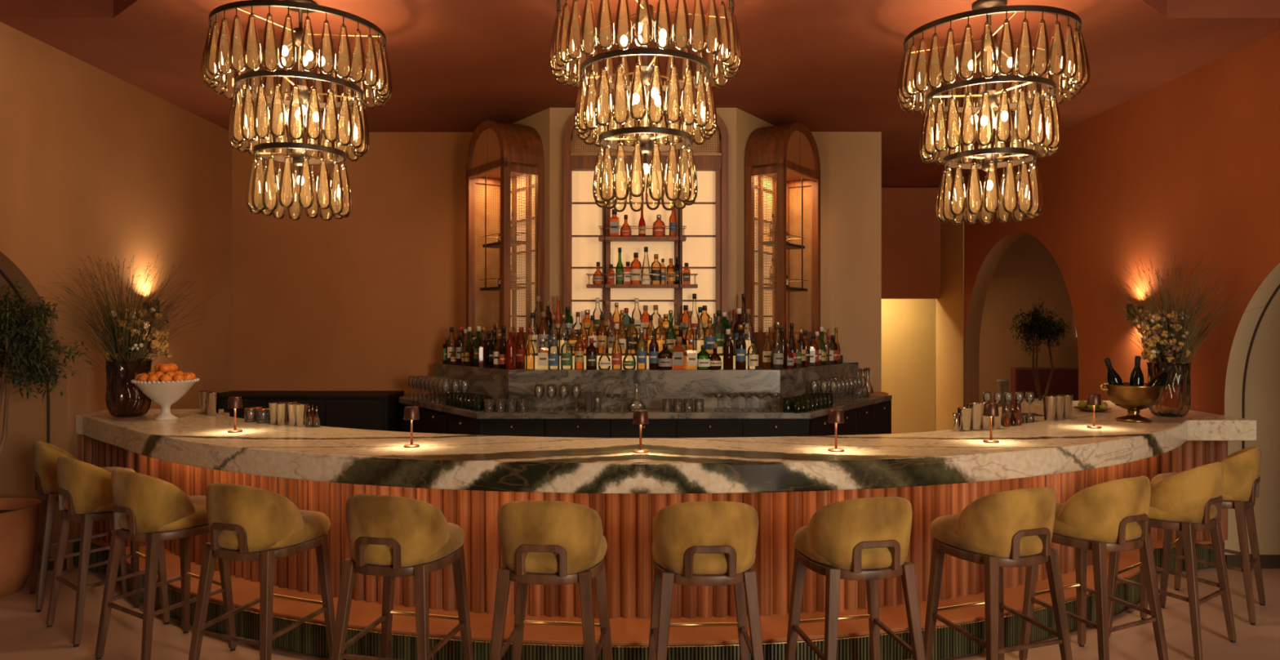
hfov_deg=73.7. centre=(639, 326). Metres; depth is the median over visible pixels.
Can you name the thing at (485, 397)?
tumbler
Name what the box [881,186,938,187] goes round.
ceiling
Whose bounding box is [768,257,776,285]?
bottle
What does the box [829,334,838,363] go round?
bottle
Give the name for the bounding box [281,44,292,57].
bulb
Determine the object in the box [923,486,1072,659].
bar stool
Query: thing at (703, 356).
bottle
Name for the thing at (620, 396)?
glass
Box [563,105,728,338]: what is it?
shelf
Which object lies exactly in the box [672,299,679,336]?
bottle
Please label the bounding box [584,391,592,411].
glass
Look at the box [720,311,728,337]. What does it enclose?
bottle
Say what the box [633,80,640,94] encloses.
bulb
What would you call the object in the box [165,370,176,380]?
orange
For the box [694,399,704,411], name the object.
tumbler
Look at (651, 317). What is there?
bottle
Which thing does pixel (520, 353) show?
bottle
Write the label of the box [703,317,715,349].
bottle
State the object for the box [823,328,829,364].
bottle
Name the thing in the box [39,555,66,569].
baseboard
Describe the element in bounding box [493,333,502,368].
bottle
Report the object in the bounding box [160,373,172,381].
orange
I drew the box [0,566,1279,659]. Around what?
floor
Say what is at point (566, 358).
bottle
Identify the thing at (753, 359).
bottle
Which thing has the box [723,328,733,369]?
bottle
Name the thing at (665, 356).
bottle
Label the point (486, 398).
tumbler
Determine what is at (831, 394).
tumbler
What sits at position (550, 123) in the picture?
wall
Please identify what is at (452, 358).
bottle
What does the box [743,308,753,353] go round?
bottle
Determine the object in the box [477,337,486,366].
bottle
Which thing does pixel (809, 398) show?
tumbler
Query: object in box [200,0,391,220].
chandelier
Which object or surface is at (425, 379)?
wine glass
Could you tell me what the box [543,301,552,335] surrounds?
bottle
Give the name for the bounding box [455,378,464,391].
wine glass
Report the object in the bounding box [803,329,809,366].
bottle
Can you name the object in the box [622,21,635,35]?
bulb
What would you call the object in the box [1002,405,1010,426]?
bottle
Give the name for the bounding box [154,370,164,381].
orange
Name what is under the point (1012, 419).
bottle
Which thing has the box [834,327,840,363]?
bottle
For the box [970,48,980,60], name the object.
bulb socket
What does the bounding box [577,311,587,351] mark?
bottle
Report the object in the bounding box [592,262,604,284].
bottle
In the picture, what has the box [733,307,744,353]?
bottle
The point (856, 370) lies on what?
carafe
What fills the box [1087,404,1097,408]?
lime
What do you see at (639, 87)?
bulb socket
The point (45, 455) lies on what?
bar stool
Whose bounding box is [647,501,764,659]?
bar stool
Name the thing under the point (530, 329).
bottle
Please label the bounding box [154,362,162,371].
orange
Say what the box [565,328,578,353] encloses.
bottle
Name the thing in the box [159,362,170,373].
orange
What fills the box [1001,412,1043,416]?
tray
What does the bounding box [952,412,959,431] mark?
jigger
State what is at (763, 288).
shelf
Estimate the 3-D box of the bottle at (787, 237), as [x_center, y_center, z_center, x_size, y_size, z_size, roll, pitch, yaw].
[1.336,-0.850,7.952,0.095,0.168,0.096,0,0,6]
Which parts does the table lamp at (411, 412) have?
lamp shade, stem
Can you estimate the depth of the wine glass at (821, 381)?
7.39 m
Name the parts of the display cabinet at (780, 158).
corner post, panel, rail, rail, corner post, gallery rail, gallery rail, corner post, arch panel, rail, rail, suspension rod, arch panel, corner post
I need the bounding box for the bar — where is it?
[398,362,892,437]
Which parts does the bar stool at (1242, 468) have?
leg, leg, seat, seat frame, backrest, leg, handhold frame, leg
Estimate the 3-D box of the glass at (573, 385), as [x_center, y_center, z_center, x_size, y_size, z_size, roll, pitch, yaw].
[-0.515,0.576,6.870,0.074,0.205,0.072,0,0,37]
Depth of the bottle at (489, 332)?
7.53 m
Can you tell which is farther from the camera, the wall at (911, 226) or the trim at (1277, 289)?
the wall at (911, 226)
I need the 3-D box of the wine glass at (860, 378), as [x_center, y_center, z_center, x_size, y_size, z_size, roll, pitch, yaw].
[2.018,0.576,7.885,0.072,0.205,0.074,0,0,-12]
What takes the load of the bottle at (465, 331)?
on the bar
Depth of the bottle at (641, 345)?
7.32 m
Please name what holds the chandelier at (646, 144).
hanging from the ceiling at (455, 65)
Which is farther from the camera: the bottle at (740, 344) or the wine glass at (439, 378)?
the wine glass at (439, 378)
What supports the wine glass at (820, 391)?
on the bar
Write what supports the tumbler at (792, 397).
on the bar
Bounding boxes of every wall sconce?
[142,299,159,316]
[1126,303,1143,319]
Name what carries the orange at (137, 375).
on the fruit bowl at (165, 393)
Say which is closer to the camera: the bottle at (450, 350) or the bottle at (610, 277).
the bottle at (610, 277)
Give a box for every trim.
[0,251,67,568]
[0,268,49,556]
[964,231,1078,407]
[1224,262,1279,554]
[1241,284,1279,448]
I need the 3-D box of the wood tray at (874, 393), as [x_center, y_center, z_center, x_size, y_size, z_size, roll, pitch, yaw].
[2.325,0.664,8.386,0.190,0.027,0.153,0,0,0]
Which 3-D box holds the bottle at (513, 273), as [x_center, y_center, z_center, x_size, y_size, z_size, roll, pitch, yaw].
[-1.147,-0.491,7.706,0.065,0.257,0.066,0,0,-18]
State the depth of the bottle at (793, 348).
7.45 m
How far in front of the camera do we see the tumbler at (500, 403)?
6.75 m
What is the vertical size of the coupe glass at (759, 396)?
0.140 m
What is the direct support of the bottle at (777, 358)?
on the bar
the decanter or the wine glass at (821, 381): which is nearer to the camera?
the decanter
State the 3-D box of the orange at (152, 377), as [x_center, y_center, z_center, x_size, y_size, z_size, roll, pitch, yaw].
[-3.278,0.357,5.750,0.068,0.070,0.070,0,0,34]
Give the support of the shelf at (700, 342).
on the bar
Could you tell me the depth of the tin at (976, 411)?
5.26 m
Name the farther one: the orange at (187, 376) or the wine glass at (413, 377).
the wine glass at (413, 377)
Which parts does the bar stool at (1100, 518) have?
leg, leg, seat, seat frame, leg, backrest, handhold frame, leg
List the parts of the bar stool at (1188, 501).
leg, leg, seat, seat frame, backrest, leg, handhold frame, leg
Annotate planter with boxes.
[0,496,40,597]
[1021,398,1042,423]
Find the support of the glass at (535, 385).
on the bar
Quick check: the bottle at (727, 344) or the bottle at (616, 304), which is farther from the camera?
the bottle at (616, 304)
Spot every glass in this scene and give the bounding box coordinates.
[408,375,415,398]
[411,376,419,399]
[415,377,423,399]
[417,375,424,397]
[419,377,427,399]
[421,376,428,398]
[423,377,432,400]
[425,376,432,399]
[428,378,436,401]
[432,378,440,402]
[433,377,441,400]
[436,379,445,403]
[438,377,445,401]
[441,380,449,404]
[442,378,450,402]
[446,379,454,391]
[451,379,459,392]
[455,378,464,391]
[460,379,469,391]
[533,384,543,410]
[536,383,544,409]
[546,384,555,410]
[548,383,556,409]
[559,384,568,410]
[560,383,568,409]
[571,384,580,410]
[573,383,581,409]
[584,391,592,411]
[593,391,600,411]
[594,391,601,410]
[605,393,617,411]
[616,393,627,411]
[713,392,724,411]
[725,391,737,409]
[727,392,737,411]
[739,391,750,409]
[741,392,752,411]
[753,391,764,409]
[755,392,766,411]
[767,391,777,409]
[768,392,780,411]
[809,380,818,392]
[814,379,822,392]
[819,380,828,392]
[824,379,832,392]
[828,378,836,402]
[829,380,838,404]
[832,378,840,401]
[833,380,842,404]
[837,377,844,400]
[838,379,846,403]
[841,377,848,399]
[842,378,850,402]
[846,377,854,401]
[849,376,857,398]
[850,377,858,400]
[854,377,862,399]
[857,376,866,399]
[982,391,991,402]
[993,391,1002,404]
[1004,391,1013,413]
[1014,391,1023,413]
[1025,391,1034,413]
[1025,414,1034,422]
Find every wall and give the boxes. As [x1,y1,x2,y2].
[0,22,231,568]
[231,131,881,395]
[491,107,773,338]
[881,186,940,298]
[881,298,934,433]
[934,30,1279,548]
[979,233,1078,421]
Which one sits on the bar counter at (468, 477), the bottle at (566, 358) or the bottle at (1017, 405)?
the bottle at (1017, 405)
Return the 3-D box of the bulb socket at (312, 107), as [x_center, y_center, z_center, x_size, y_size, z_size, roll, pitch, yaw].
[-2.009,-1.345,5.208,0.076,0.082,0.018,0,0,-29]
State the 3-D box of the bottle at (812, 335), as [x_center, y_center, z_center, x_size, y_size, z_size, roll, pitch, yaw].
[1.601,0.215,7.891,0.103,0.295,0.104,0,0,2]
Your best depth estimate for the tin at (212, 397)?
6.15 m
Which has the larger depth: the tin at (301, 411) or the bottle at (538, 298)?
the bottle at (538, 298)
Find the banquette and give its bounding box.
[1010,367,1078,423]
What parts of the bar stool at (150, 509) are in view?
leg, handhold frame, leg, backrest, seat, seat frame, leg, leg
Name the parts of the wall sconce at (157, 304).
lamp shade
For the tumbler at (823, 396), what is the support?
on the bar
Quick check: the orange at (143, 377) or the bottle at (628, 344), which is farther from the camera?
the bottle at (628, 344)
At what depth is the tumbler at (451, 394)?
7.23 m
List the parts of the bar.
door, door, door, door, door, door, door, door, door, door, door, door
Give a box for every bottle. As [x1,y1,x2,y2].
[305,405,312,426]
[308,404,316,426]
[312,405,320,426]
[442,334,453,363]
[446,327,456,364]
[450,342,456,364]
[456,326,465,364]
[461,328,467,364]
[465,326,472,365]
[469,337,476,365]
[473,325,480,366]
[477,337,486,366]
[480,326,484,337]
[484,330,491,367]
[488,328,498,367]
[493,322,498,342]
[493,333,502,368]
[498,325,506,368]
[505,327,515,368]
[511,213,515,239]
[511,257,515,285]
[514,332,520,367]
[515,326,526,368]
[525,327,534,369]
[528,312,537,353]
[533,296,543,334]
[537,311,548,352]
[537,337,548,369]
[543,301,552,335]
[548,314,558,353]
[548,336,559,369]
[553,295,562,337]
[558,314,568,353]
[560,334,572,369]
[562,306,573,337]
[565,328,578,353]
[571,311,584,337]
[574,328,583,369]
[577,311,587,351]
[582,309,591,337]
[586,337,596,369]
[587,315,597,347]
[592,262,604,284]
[592,297,602,335]
[596,314,607,353]
[598,343,611,369]
[602,300,612,336]
[607,264,613,284]
[607,316,616,353]
[609,208,619,236]
[611,323,622,369]
[612,302,621,337]
[615,247,623,284]
[617,310,626,353]
[620,214,631,236]
[621,307,631,337]
[622,342,635,369]
[623,261,631,284]
[625,317,638,353]
[630,252,641,284]
[631,297,641,336]
[634,327,648,353]
[636,328,646,369]
[638,206,645,236]
[640,246,651,284]
[640,305,651,337]
[645,315,655,353]
[648,329,658,369]
[649,304,661,337]
[650,253,661,284]
[652,214,665,236]
[654,317,666,343]
[658,313,668,337]
[658,343,672,369]
[661,258,666,284]
[666,257,675,284]
[666,310,675,353]
[669,205,676,236]
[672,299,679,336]
[672,336,684,369]
[673,257,679,284]
[675,326,687,353]
[680,305,691,337]
[682,262,690,284]
[684,311,694,352]
[686,338,697,369]
[689,293,699,337]
[694,306,705,347]
[697,345,710,369]
[698,305,710,337]
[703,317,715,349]
[709,313,720,336]
[709,342,721,369]
[713,310,724,353]
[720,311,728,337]
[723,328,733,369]
[724,321,733,353]
[728,309,737,337]
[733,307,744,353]
[735,324,746,369]
[741,293,748,337]
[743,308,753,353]
[747,337,758,369]
[762,331,771,368]
[765,326,776,367]
[768,213,776,240]
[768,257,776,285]
[771,323,778,367]
[772,321,783,368]
[777,327,787,368]
[786,231,788,242]
[786,274,788,286]
[786,343,793,368]
[787,322,796,367]
[793,334,801,367]
[795,328,805,366]
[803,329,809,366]
[805,337,814,365]
[810,333,818,365]
[813,331,821,364]
[818,326,826,364]
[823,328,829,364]
[824,334,834,364]
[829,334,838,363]
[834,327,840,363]
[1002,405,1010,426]
[1008,404,1016,426]
[1014,404,1022,425]
[1104,357,1123,405]
[1128,355,1144,386]
[1146,363,1173,386]
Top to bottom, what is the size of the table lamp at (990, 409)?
0.215 m
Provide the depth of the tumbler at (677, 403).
6.75 m
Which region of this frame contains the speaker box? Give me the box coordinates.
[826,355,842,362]
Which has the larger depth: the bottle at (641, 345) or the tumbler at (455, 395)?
the bottle at (641, 345)
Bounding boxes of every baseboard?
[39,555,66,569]
[1225,554,1279,568]
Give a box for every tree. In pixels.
[0,279,97,456]
[1009,297,1075,400]
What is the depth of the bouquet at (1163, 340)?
6.05 m
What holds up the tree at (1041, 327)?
on the planter at (1029, 420)
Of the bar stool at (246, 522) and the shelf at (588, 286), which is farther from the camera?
the shelf at (588, 286)
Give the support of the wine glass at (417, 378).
on the bar
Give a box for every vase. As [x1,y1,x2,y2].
[104,359,151,417]
[1146,360,1191,417]
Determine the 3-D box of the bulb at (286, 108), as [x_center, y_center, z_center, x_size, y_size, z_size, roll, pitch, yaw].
[-2.111,-1.335,5.152,0.078,0.100,0.018,0,0,-29]
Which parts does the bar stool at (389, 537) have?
leg, handhold frame, leg, backrest, seat frame, seat, leg, leg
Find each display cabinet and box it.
[466,120,544,367]
[745,122,820,366]
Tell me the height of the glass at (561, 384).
0.205 m
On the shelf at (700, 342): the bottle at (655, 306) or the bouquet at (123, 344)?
the bottle at (655, 306)
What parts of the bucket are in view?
handle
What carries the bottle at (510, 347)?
on the bar
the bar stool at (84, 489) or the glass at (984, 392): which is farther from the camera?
the glass at (984, 392)
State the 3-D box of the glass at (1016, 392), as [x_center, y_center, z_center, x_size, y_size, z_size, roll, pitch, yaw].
[2.665,0.537,6.000,0.059,0.154,0.058,0,0,0]
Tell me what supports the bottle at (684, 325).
on the shelf at (700, 342)
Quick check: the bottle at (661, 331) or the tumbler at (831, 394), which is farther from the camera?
the bottle at (661, 331)
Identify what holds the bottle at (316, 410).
on the bar counter at (468, 477)
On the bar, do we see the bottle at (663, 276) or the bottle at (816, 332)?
the bottle at (816, 332)
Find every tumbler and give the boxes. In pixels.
[444,391,453,404]
[448,392,457,405]
[453,393,458,406]
[457,393,465,407]
[461,394,470,408]
[465,395,474,408]
[469,395,478,409]
[473,396,483,410]
[479,395,488,408]
[483,395,493,399]
[484,399,493,411]
[485,398,495,410]
[495,399,505,411]
[497,398,506,410]
[506,399,516,411]
[508,398,518,410]
[518,399,527,411]
[519,398,528,410]
[662,399,671,411]
[673,399,683,411]
[684,399,693,411]
[693,398,703,410]
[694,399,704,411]
[782,397,791,412]
[787,396,796,411]
[792,398,802,413]
[797,397,807,412]
[802,396,812,410]
[807,395,816,409]
[811,395,821,408]
[816,394,825,408]
[820,393,829,407]
[824,392,833,406]
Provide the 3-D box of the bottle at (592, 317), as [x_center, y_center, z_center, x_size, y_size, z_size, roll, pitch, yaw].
[-0.408,0.071,7.357,0.083,0.331,0.085,0,0,-9]
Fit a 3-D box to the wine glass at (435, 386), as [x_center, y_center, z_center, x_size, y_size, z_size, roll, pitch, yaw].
[-1.863,0.576,7.664,0.074,0.205,0.072,0,0,26]
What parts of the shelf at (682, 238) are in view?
gallery rail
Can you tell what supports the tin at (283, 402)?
on the bar counter at (468, 477)
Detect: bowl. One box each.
[130,377,199,420]
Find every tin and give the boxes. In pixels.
[198,390,212,413]
[205,391,219,415]
[268,401,282,424]
[275,402,289,425]
[283,401,297,423]
[287,403,300,425]
[294,403,308,426]
[957,406,972,431]
[966,402,982,430]
[976,401,990,429]
[991,405,1002,428]
[1042,395,1057,420]
[1053,395,1065,419]
[1058,394,1072,418]
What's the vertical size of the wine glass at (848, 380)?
0.205 m
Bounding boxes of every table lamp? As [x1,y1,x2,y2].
[227,395,242,432]
[403,405,419,447]
[632,408,648,453]
[827,408,844,451]
[982,402,999,442]
[1086,393,1101,428]
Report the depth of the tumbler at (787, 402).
6.70 m
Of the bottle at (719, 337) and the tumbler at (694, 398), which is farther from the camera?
the bottle at (719, 337)
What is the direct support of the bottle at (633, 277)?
on the shelf at (588, 286)
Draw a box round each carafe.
[852,368,864,397]
[857,368,869,396]
[862,367,873,395]
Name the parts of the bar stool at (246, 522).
leg, handhold frame, backrest, leg, seat frame, seat, leg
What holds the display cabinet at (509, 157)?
on the bar
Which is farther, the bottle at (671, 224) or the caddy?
the bottle at (671, 224)
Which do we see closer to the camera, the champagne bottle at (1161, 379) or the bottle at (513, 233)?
the champagne bottle at (1161, 379)
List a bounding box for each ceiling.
[0,0,1279,186]
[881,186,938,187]
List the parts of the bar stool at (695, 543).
leg, leg, seat, seat frame, backrest, handhold frame, leg, leg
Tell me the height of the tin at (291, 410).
0.140 m
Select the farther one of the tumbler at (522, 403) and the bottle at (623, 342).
the bottle at (623, 342)
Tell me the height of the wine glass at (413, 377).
0.205 m
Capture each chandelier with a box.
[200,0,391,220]
[549,0,741,212]
[897,0,1090,224]
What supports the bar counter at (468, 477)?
on the floor
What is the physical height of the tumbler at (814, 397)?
0.109 m
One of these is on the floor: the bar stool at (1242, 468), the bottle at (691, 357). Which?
the bar stool at (1242, 468)
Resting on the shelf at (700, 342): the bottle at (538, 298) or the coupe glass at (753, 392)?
the bottle at (538, 298)
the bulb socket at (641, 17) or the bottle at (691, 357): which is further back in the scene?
the bottle at (691, 357)
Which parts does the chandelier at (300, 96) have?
bulb, bulb, bulb, bulb, stem, bulb, bulb, bulb, bulb, bulb, bulb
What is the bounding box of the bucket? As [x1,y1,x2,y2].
[1099,382,1168,422]
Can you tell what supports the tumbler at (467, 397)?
on the bar
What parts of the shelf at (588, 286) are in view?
gallery rail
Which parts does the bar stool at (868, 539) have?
leg, leg, seat, seat frame, backrest, leg, handhold frame, leg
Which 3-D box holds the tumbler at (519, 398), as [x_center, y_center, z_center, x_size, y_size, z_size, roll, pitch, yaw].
[-0.930,0.630,6.868,0.076,0.094,0.078,0,0,8]
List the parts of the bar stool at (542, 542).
leg, leg, handhold frame, backrest, seat frame, seat, leg, leg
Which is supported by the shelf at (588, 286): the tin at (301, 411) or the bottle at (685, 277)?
the bottle at (685, 277)
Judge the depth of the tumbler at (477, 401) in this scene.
6.83 m
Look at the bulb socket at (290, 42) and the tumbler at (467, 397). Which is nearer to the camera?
the bulb socket at (290, 42)
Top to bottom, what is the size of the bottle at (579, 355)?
0.338 m
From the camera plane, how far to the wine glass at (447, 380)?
7.54 m
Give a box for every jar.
[244,407,257,422]
[250,406,262,413]
[256,408,268,422]
[262,407,270,422]
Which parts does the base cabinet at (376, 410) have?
door, door, door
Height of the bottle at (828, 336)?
0.278 m
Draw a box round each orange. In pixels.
[134,373,142,380]
[137,373,149,382]
[146,370,155,375]
[147,373,159,382]
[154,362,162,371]
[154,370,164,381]
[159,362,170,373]
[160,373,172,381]
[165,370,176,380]
[168,362,177,371]
[173,373,184,381]
[174,369,184,374]
[183,373,193,380]
[187,372,195,379]
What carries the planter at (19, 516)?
on the floor
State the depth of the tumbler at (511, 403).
6.75 m
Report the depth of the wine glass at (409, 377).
8.06 m
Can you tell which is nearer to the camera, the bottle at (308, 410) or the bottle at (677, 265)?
the bottle at (308, 410)
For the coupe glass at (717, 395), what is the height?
0.140 m
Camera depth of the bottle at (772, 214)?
7.75 m
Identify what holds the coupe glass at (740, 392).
on the bar
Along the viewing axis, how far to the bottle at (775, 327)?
7.56 m
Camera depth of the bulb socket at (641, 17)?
4.74 m
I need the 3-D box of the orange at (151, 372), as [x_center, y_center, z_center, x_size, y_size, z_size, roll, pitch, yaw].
[-3.344,0.340,5.851,0.070,0.068,0.069,0,0,-3]
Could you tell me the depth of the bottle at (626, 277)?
7.42 m
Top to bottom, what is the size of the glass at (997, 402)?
0.154 m
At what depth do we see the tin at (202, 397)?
6.26 m
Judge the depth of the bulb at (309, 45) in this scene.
5.20 m
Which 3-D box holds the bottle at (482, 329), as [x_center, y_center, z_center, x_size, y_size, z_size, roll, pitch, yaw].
[-1.463,0.185,7.952,0.081,0.356,0.082,0,0,-5]
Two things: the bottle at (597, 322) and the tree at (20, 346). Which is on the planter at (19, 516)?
the tree at (20, 346)
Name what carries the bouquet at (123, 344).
in the vase at (123, 398)
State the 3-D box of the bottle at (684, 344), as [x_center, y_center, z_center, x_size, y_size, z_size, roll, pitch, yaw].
[0.352,0.121,7.352,0.121,0.232,0.122,0,0,-9]
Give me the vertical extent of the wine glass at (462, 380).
0.205 m
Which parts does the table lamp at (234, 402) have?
stem, lamp shade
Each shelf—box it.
[480,285,525,290]
[482,240,525,248]
[524,353,755,368]
[527,338,751,353]
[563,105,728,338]
[586,273,697,288]
[598,226,686,241]
[760,240,804,249]
[760,285,807,291]
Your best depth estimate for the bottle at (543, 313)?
7.34 m
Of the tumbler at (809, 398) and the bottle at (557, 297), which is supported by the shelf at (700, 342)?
the bottle at (557, 297)
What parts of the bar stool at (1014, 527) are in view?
leg, seat, leg, seat frame, leg, backrest, handhold frame, leg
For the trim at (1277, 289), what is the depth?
6.12 m
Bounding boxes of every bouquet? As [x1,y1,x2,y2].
[38,253,219,371]
[1092,253,1271,386]
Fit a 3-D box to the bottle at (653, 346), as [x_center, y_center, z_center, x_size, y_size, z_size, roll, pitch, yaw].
[0.116,0.199,7.170,0.083,0.329,0.084,0,0,9]
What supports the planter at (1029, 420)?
on the floor
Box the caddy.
[223,394,248,412]
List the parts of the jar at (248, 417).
jar lid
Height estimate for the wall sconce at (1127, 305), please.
0.140 m
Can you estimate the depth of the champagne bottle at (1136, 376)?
5.75 m
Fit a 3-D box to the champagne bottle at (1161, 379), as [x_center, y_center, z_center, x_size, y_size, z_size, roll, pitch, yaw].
[3.513,0.402,5.813,0.236,0.297,0.088,0,0,5]
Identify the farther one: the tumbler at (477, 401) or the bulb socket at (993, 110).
the tumbler at (477, 401)
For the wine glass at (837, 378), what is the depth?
7.75 m
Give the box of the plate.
[1073,406,1112,411]
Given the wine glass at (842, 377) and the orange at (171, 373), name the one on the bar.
the wine glass at (842, 377)
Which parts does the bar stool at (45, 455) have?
leg, handhold frame, leg, seat frame, backrest, seat, leg, leg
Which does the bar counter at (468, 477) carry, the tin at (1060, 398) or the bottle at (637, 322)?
the tin at (1060, 398)
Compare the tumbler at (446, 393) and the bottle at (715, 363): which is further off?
the tumbler at (446, 393)
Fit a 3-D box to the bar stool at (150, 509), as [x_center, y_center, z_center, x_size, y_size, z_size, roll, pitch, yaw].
[-2.502,1.243,4.593,0.503,1.014,0.576,0,0,34]
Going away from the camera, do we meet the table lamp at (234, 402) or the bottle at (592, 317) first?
the table lamp at (234, 402)
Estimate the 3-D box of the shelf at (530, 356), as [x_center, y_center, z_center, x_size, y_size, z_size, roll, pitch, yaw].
[0.000,0.301,7.358,1.960,0.124,0.154,0,0,0]
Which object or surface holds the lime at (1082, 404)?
on the plate
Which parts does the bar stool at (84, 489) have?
leg, handhold frame, leg, backrest, seat frame, seat, leg, leg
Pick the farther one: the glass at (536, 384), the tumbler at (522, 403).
the glass at (536, 384)
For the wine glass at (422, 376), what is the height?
0.205 m
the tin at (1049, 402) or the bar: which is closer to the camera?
the tin at (1049, 402)
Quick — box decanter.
[626,382,645,411]
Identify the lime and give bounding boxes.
[1077,400,1087,408]
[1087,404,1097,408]
[1097,400,1107,408]
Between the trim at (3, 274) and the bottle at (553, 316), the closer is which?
the trim at (3, 274)
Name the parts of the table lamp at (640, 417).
stem, lamp shade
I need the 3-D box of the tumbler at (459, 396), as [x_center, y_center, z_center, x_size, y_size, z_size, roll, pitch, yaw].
[-1.491,0.623,7.128,0.074,0.109,0.076,0,0,5]
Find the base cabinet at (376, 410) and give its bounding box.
[218,390,404,431]
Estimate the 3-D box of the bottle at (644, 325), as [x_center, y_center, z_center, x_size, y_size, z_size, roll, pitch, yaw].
[0.049,-0.040,7.525,0.102,0.293,0.104,0,0,-13]
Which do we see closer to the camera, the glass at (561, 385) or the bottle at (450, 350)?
the glass at (561, 385)
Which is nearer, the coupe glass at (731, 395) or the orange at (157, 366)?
the orange at (157, 366)
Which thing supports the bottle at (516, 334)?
on the bar
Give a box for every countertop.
[75,400,1256,493]
[398,393,892,418]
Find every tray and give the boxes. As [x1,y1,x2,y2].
[865,391,888,395]
[1001,412,1043,416]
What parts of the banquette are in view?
seat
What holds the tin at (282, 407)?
on the bar counter at (468, 477)
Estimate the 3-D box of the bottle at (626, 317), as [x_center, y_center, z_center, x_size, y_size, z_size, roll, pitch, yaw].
[-0.121,-0.028,7.529,0.094,0.269,0.095,0,0,17]
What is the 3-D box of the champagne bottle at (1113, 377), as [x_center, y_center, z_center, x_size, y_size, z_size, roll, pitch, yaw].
[3.238,0.377,5.800,0.162,0.325,0.087,0,0,0]
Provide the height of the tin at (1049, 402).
0.165 m
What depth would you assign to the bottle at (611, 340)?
7.33 m
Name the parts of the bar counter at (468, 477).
edge trim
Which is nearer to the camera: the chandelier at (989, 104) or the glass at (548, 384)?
the chandelier at (989, 104)
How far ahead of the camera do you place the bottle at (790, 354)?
7.34 m
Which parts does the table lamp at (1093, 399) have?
lamp shade, stem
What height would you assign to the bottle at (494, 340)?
0.336 m
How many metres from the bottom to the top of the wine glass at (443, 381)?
0.205 m
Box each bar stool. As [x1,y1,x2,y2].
[30,440,135,612]
[45,454,169,646]
[94,468,236,659]
[188,482,335,659]
[330,493,473,659]
[488,499,613,659]
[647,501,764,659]
[785,496,925,659]
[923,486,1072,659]
[1018,475,1168,659]
[1107,461,1236,659]
[1151,445,1265,625]
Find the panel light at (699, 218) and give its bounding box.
[572,170,715,338]
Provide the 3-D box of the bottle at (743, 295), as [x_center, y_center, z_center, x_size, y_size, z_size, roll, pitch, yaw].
[0.914,-0.090,7.519,0.089,0.394,0.091,0,0,1]
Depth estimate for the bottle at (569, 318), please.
7.49 m
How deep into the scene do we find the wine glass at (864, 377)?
7.96 m
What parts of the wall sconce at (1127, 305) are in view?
lamp shade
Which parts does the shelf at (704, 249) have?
post, post, lintel moulding, post, post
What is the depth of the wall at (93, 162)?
6.59 m
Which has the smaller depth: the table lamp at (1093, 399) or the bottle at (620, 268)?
the table lamp at (1093, 399)
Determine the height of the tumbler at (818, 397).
0.109 m
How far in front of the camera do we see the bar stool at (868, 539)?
3.70 m
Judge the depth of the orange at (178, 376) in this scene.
5.80 m
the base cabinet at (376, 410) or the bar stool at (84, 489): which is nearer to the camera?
the bar stool at (84, 489)
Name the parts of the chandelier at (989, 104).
bulb, bulb, bulb, stem, bulb, bulb, bulb, bulb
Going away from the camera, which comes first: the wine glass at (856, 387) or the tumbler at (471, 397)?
the tumbler at (471, 397)
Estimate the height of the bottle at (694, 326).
0.395 m
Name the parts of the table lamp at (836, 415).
lamp shade, stem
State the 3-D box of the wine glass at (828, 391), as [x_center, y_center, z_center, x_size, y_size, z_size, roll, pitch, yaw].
[1.655,0.576,7.495,0.072,0.205,0.074,0,0,-8]
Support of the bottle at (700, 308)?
on the shelf at (530, 356)
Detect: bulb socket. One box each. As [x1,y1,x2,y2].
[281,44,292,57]
[283,39,296,46]
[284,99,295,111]
[303,40,311,50]
[306,101,317,111]
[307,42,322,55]
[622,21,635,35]
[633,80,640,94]
[635,84,641,93]
[638,15,644,22]
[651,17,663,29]
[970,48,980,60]
[974,106,983,114]
[982,103,988,115]
[991,107,995,118]
[995,103,1005,111]
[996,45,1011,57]
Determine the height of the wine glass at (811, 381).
0.205 m
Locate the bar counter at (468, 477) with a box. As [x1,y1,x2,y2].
[73,400,1256,659]
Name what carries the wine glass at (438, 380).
on the bar
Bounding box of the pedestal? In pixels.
[996,379,1008,425]
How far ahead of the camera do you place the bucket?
5.70 m
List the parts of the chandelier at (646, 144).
bulb, bulb, bulb, bulb, bulb, stem, bulb, bulb, bulb, bulb, bulb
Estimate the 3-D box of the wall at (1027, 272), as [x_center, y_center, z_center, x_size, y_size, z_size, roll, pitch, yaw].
[6.715,-0.450,9.600,4.570,4.400,8.200,0,0,0]
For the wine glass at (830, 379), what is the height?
0.205 m
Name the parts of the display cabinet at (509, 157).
corner post, arch panel, suspension rod, rail, rail, arch panel, gallery rail, corner post, gallery rail, corner post, panel, rail, rail, corner post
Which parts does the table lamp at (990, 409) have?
stem, lamp shade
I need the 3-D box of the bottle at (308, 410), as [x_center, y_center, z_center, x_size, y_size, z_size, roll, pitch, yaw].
[-2.116,0.575,5.460,0.050,0.136,0.049,0,0,0]
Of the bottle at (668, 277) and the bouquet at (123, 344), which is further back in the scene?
the bottle at (668, 277)

